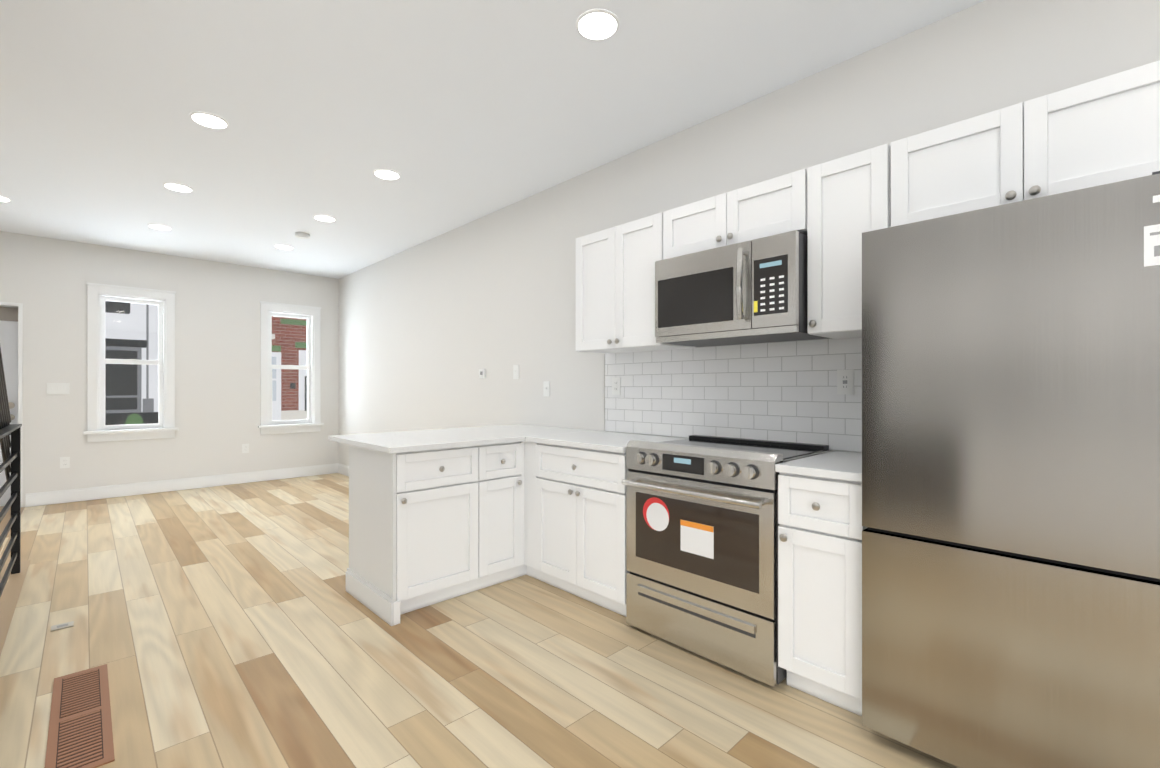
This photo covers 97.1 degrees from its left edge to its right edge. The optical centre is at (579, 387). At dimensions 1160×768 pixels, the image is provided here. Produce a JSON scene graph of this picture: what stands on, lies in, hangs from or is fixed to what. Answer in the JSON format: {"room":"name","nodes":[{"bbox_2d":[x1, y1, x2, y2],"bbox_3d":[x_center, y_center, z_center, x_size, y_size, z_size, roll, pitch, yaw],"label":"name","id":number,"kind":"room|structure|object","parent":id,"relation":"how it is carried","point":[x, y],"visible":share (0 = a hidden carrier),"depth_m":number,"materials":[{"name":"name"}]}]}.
{"room":"kitchen","nodes":[
{"label":"kitchen","id":0,"kind":"room"},
{"bbox_2d":[0,231,338,506],"bbox_3d":[-5.048,-0.167,5.823,4.810,2.740,0.250,0,0,-44],"label":"wall","id":1,"kind":"structure","parent":0,"point":[43,280],"depth_m":5.98,"materials":[{"name":"white paint"}]},
{"bbox_2d":[0,302,22,507],"bbox_3d":[-6.002,0.179,4.900,0.915,2.045,0.248,0,0,-44],"label":"door frame","id":2,"kind":"structure","parent":1,"relation":"in","point":[11,330],"depth_m":5.17,"materials":[{"name":"white wood"}]},
{"bbox_2d":[47,383,68,393],"bbox_3d":[-5.401,0.012,5.296,0.164,0.116,0.016,0,0,-44],"label":"light switch","id":3,"kind":"object","parent":1,"relation":"attached to","point":[57,388],"visible":1,"depth_m":5.29,"materials":[{"name":"white plastic"}]},
{"bbox_2d":[60,457,69,467],"bbox_3d":[-5.368,0.782,5.333,0.072,0.116,0.008,0,0,-44],"label":"electrical outlet","id":4,"kind":"object","parent":1,"relation":"attached to","point":[64,462],"visible":1,"depth_m":5.33,"materials":[{"name":"white plastic"}]},
{"bbox_2d":[83,282,178,441],"bbox_3d":[-5.001,-0.267,5.725,0.794,1.699,0.175,0,0,-44],"label":"window","id":5,"kind":"structure","parent":1,"relation":"in","point":[163,427],"depth_m":5.69,"materials":[{"name":"white wood"}]},
{"bbox_2d":[25,463,337,506],"bbox_3d":[-4.955,1.135,5.726,4.308,0.135,0.016,0,0,-44],"label":"baseboard","id":6,"kind":"structure","parent":1,"relation":"attached to","point":[72,495],"depth_m":5.91,"materials":[{"name":"white wood"}]},
{"bbox_2d":[242,444,248,452],"bbox_3d":[-4.214,0.768,6.449,0.072,0.116,0.008,0,0,-44],"label":"electrical outlet","id":7,"kind":"object","parent":1,"relation":"attached to","point":[245,448],"visible":1,"depth_m":6.45,"materials":[{"name":"white plastic"}]},
{"bbox_2d":[258,301,323,434],"bbox_3d":[-3.858,-0.251,6.830,0.774,1.709,0.175,0,0,-44],"label":"window","id":8,"kind":"structure","parent":1,"relation":"in","point":[312,421],"depth_m":6.83,"materials":[{"name":"white wood"}]},
{"bbox_2d":[0,473,958,767],"bbox_3d":[-1.200,1.239,1.843,4.810,0.080,11.320,0,0,-44],"label":"floor","id":9,"kind":"structure","parent":0,"point":[228,627],"depth_m":2.20,"materials":[{"name":"brown wood"}]},
{"bbox_2d":[0,560,30,655],"bbox_3d":[-2.851,1.196,2.424,0.185,0.006,2.950,0,0,-44],"label":"trim","id":10,"kind":"structure","parent":9,"relation":"on","point":[10,595],"depth_m":2.92,"materials":[{"name":"beige wood"}]},
{"bbox_2d":[0,347,21,596],"bbox_3d":[-2.691,-0.152,2.311,0.065,2.691,2.787,0,0,-44],"label":"stair railing","id":11,"kind":"object","parent":10,"relation":"on","point":[7,430],"visible":1,"depth_m":3.15,"materials":[{"name":"black metal"}]},
{"bbox_2d":[51,621,73,630],"bbox_3d":[-2.595,1.197,2.566,0.080,0.005,0.070,0,0,-44],"label":"outlet","id":12,"kind":"object","parent":9,"relation":"on","point":[62,626],"visible":1,"depth_m":2.56,"materials":[{"name":"beige plastic"}]},
{"bbox_2d":[44,664,114,767],"bbox_3d":[-1.826,1.195,1.871,0.160,0.008,0.790,0,0,-44],"label":"floor vent","id":13,"kind":"object","parent":9,"relation":"in","point":[80,733],"visible":1,"depth_m":1.82,"materials":[{"name":"brown"}]},
{"bbox_2d":[346,445,489,625],"bbox_3d":[-0.951,0.766,3.002,0.570,0.868,0.600,0,0,-44],"label":"base cabinet","id":14,"kind":"object","parent":9,"relation":"on","point":[429,527],"depth_m":2.78,"materials":[{"name":"white wood"}]},
{"bbox_2d":[490,442,513,585],"bbox_3d":[-0.687,0.766,3.257,0.406,0.868,0.600,0,0,-44],"label":"base cabinet","id":15,"kind":"object","parent":9,"relation":"on","point":[501,455],"depth_m":3.07,"materials":[{"name":"white wood"}]},
{"bbox_2d":[514,441,541,580],"bbox_3d":[-0.099,0.766,3.304,0.690,0.868,0.190,0,0,-44],"label":"base cabinet","id":16,"kind":"object","parent":9,"relation":"on","point":[527,455],"depth_m":3.14,"materials":[{"name":"white wood"}]},
{"bbox_2d":[542,443,628,616],"bbox_3d":[0.202,0.766,3.046,0.617,0.868,0.717,0,0,-44],"label":"base cabinet","id":17,"kind":"object","parent":9,"relation":"on","point":[584,494],"depth_m":2.79,"materials":[{"name":"white wood"}]},
{"bbox_2d":[328,424,687,453],"bbox_3d":[-0.450,0.315,3.099,1.480,0.030,1.698,0,0,-44],"label":"countertop","id":18,"kind":"structure","parent":17,"relation":"on","point":[410,441],"depth_m":3.07,"materials":[{"name":"stone"}]},
{"bbox_2d":[621,435,831,686],"bbox_3d":[0.687,0.734,2.472,0.663,0.932,0.770,0,0,-44],"label":"range","id":19,"kind":"object","parent":9,"relation":"on","point":[702,524],"visible":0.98,"depth_m":2.24,"materials":[{"name":"silver metal"}]},
{"bbox_2d":[778,472,867,715],"bbox_3d":[1.104,0.765,2.112,0.617,0.868,0.313,0,0,-44],"label":"base cabinet","id":20,"kind":"object","parent":9,"relation":"on","point":[820,528],"depth_m":1.90,"materials":[{"name":"white wood"}]},
{"bbox_2d":[775,451,861,481],"bbox_3d":[1.098,0.315,2.106,0.635,0.030,0.313,0,0,-44],"label":"countertop","id":21,"kind":"structure","parent":20,"relation":"on","point":[843,465],"depth_m":1.96,"materials":[{"name":"stone"}]},
{"bbox_2d":[862,171,1159,767],"bbox_3d":[1.454,0.331,1.691,0.646,1.737,0.760,0,0,-44],"label":"refrigerator","id":22,"kind":"object","parent":9,"relation":"on","point":[1011,483],"visible":1,"depth_m":1.45,"materials":[{"name":"silver metal"}]},
{"bbox_2d":[0,0,984,278],"bbox_3d":[-1.200,-1.601,1.845,4.810,0.120,11.320,0,0,-44],"label":"ceiling","id":23,"kind":"structure","parent":0,"point":[454,114],"depth_m":2.76,"materials":[{"name":"white paint"}]},
{"bbox_2d":[0,196,11,201],"bbox_3d":[-4.730,-1.535,4.136,0.184,0.007,0.184,0,0,-44],"label":"recessed light","id":24,"kind":"object","parent":23,"relation":"in","point":[4,199],"visible":1,"depth_m":4.17,"materials":[{"name":"white plastic"}]},
{"bbox_2d":[147,224,171,229],"bbox_3d":[-4.024,-1.534,4.902,0.184,0.007,0.184,0,0,-44],"label":"recessed light","id":25,"kind":"object","parent":23,"relation":"in","point":[159,227],"visible":0.98,"depth_m":4.90,"materials":[{"name":"white plastic"}]},
{"bbox_2d":[163,182,192,191],"bbox_3d":[-3.085,-1.535,3.931,0.184,0.007,0.184,0,0,-44],"label":"recessed light","id":26,"kind":"object","parent":23,"relation":"in","point":[177,187],"visible":1,"depth_m":3.92,"materials":[{"name":"white plastic"}]},
{"bbox_2d":[190,112,228,128],"bbox_3d":[-2.133,-1.536,2.946,0.184,0.007,0.184,0,0,-44],"label":"recessed light","id":27,"kind":"object","parent":23,"relation":"in","point":[210,120],"visible":1,"depth_m":2.94,"materials":[{"name":"white plastic"}]},
{"bbox_2d":[275,245,293,249],"bbox_3d":[-3.234,-1.533,5.596,0.184,0.007,0.184,0,0,-44],"label":"recessed light","id":28,"kind":"object","parent":23,"relation":"in","point":[286,247],"visible":1,"depth_m":5.59,"materials":[{"name":"white plastic"}]},
{"bbox_2d":[295,232,309,238],"bbox_3d":[-2.775,-1.518,5.121,0.130,0.040,0.130,0,0,-44],"label":"smoke detector","id":29,"kind":"object","parent":23,"relation":"attached to","point":[302,235],"visible":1,"depth_m":5.08,"materials":[{"name":"white plastic"}]},
{"bbox_2d":[313,215,335,221],"bbox_3d":[-2.317,-1.534,4.647,0.184,0.007,0.184,0,0,-44],"label":"recessed light","id":30,"kind":"object","parent":23,"relation":"in","point":[325,218],"visible":0.96,"depth_m":4.64,"materials":[{"name":"white plastic"}]},
{"bbox_2d":[373,169,399,179],"bbox_3d":[-1.392,-1.535,3.691,0.184,0.007,0.184,0,0,-44],"label":"recessed light","id":31,"kind":"object","parent":23,"relation":"in","point":[388,174],"visible":1,"depth_m":3.68,"materials":[{"name":"white plastic"}]},
{"bbox_2d":[576,9,618,40],"bbox_3d":[0.075,-1.536,2.174,0.184,0.007,0.184,0,0,-44],"label":"recessed light","id":32,"kind":"object","parent":23,"relation":"in","point":[597,24],"visible":1,"depth_m":2.16,"materials":[{"name":"white plastic"}]},
{"bbox_2d":[339,0,1159,465],"bbox_3d":[0.526,-0.169,3.339,0.250,2.740,11.070,0,0,-44],"label":"wall","id":33,"kind":"structure","parent":0,"point":[429,328],"depth_m":3.59,"materials":[{"name":"white paint"}]},
{"bbox_2d":[338,463,348,476],"bbox_3d":[0.349,1.133,3.330,0.016,0.135,10.802,0,0,-44],"label":"baseboard","id":34,"kind":"structure","parent":33,"relation":"attached to","point":[343,469],"depth_m":7.05,"materials":[{"name":"white wood"}]},
{"bbox_2d":[479,369,485,377],"bbox_3d":[-0.879,-0.123,4.596,0.020,0.080,0.080,0,0,-44],"label":"thermostat","id":35,"kind":"object","parent":33,"relation":"attached to","point":[482,373],"visible":0.98,"depth_m":4.58,"materials":[{"name":"white plastic"}]},
{"bbox_2d":[513,365,518,378],"bbox_3d":[-0.533,-0.129,4.242,0.016,0.116,0.072,0,0,-44],"label":"light switch","id":36,"kind":"object","parent":33,"relation":"attached to","point":[515,371],"visible":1,"depth_m":4.24,"materials":[{"name":"white plastic"}]},
{"bbox_2d":[543,381,549,395],"bbox_3d":[-0.262,0.011,3.962,0.016,0.116,0.072,0,0,-44],"label":"light switch","id":37,"kind":"object","parent":33,"relation":"attached to","point":[546,388],"visible":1,"depth_m":3.96,"materials":[{"name":"white plastic"}]},
{"bbox_2d":[576,212,695,353],"bbox_3d":[0.322,-0.590,3.120,0.323,0.720,0.683,0,0,-44],"label":"upper cabinet","id":38,"kind":"object","parent":33,"relation":"attached to","point":[615,266],"depth_m":2.99,"materials":[{"name":"white wood"}]},
{"bbox_2d":[604,337,861,451],"bbox_3d":[0.801,0.020,2.866,0.010,0.556,1.817,0,0,-44],"label":"tile backsplash","id":39,"kind":"structure","parent":33,"relation":"attached to","point":[784,391],"depth_m":2.77,"materials":[{"name":"white tile"}]},
{"bbox_2d":[612,377,619,394],"bbox_3d":[0.242,-0.009,3.433,0.008,0.116,0.072,0,0,-44],"label":"outlet","id":40,"kind":"object","parent":39,"relation":"attached to","point":[615,385],"visible":1,"depth_m":3.43,"materials":[{"name":"white plastic"}]},
{"bbox_2d":[837,369,853,394],"bbox_3d":[1.243,-0.025,2.397,0.009,0.116,0.072,0,0,-44],"label":"outlet","id":41,"kind":"object","parent":39,"relation":"attached to","point":[845,381],"visible":1,"depth_m":2.39,"materials":[{"name":"white plastic"}]},
{"bbox_2d":[664,168,807,258],"bbox_3d":[0.827,-0.818,2.598,0.323,0.265,0.762,0,0,-44],"label":"upper cabinet","id":42,"kind":"object","parent":33,"relation":"attached to","point":[777,205],"depth_m":2.44,"materials":[{"name":"white wood"}]},
{"bbox_2d":[655,230,826,346],"bbox_3d":[0.777,-0.449,2.543,0.472,0.427,0.741,0,0,-44],"label":"microwave","id":43,"kind":"object","parent":42,"relation":"attached to","point":[751,291],"visible":0.98,"depth_m":2.37,"materials":[{"name":"grey metal"}]},
{"bbox_2d":[800,142,891,338],"bbox_3d":[1.203,-0.591,2.209,0.323,0.720,0.313,0,0,-44],"label":"upper cabinet","id":44,"kind":"object","parent":33,"relation":"attached to","point":[850,196],"depth_m":2.12,"materials":[{"name":"white wood"}]},
{"bbox_2d":[892,60,1159,226],"bbox_3d":[1.588,-0.776,1.811,0.323,0.350,0.786,0,0,-44],"label":"upper cabinet","id":45,"kind":"object","parent":33,"relation":"attached to","point":[1102,131],"depth_m":1.68,"materials":[{"name":"white wood"}]},
{"label":"outside","id":46,"kind":"structure","parent":0,"visible":0},
{"bbox_2d":[105,301,306,424],"bbox_3d":[-7.510,-2.543,9.947,9.000,10.500,1.000,0,0,-44],"label":"outdoor view","id":47,"kind":"structure","parent":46,"point":[135,389],"depth_m":9.56,"materials":[{"name":"multicoloured"}]}
]}

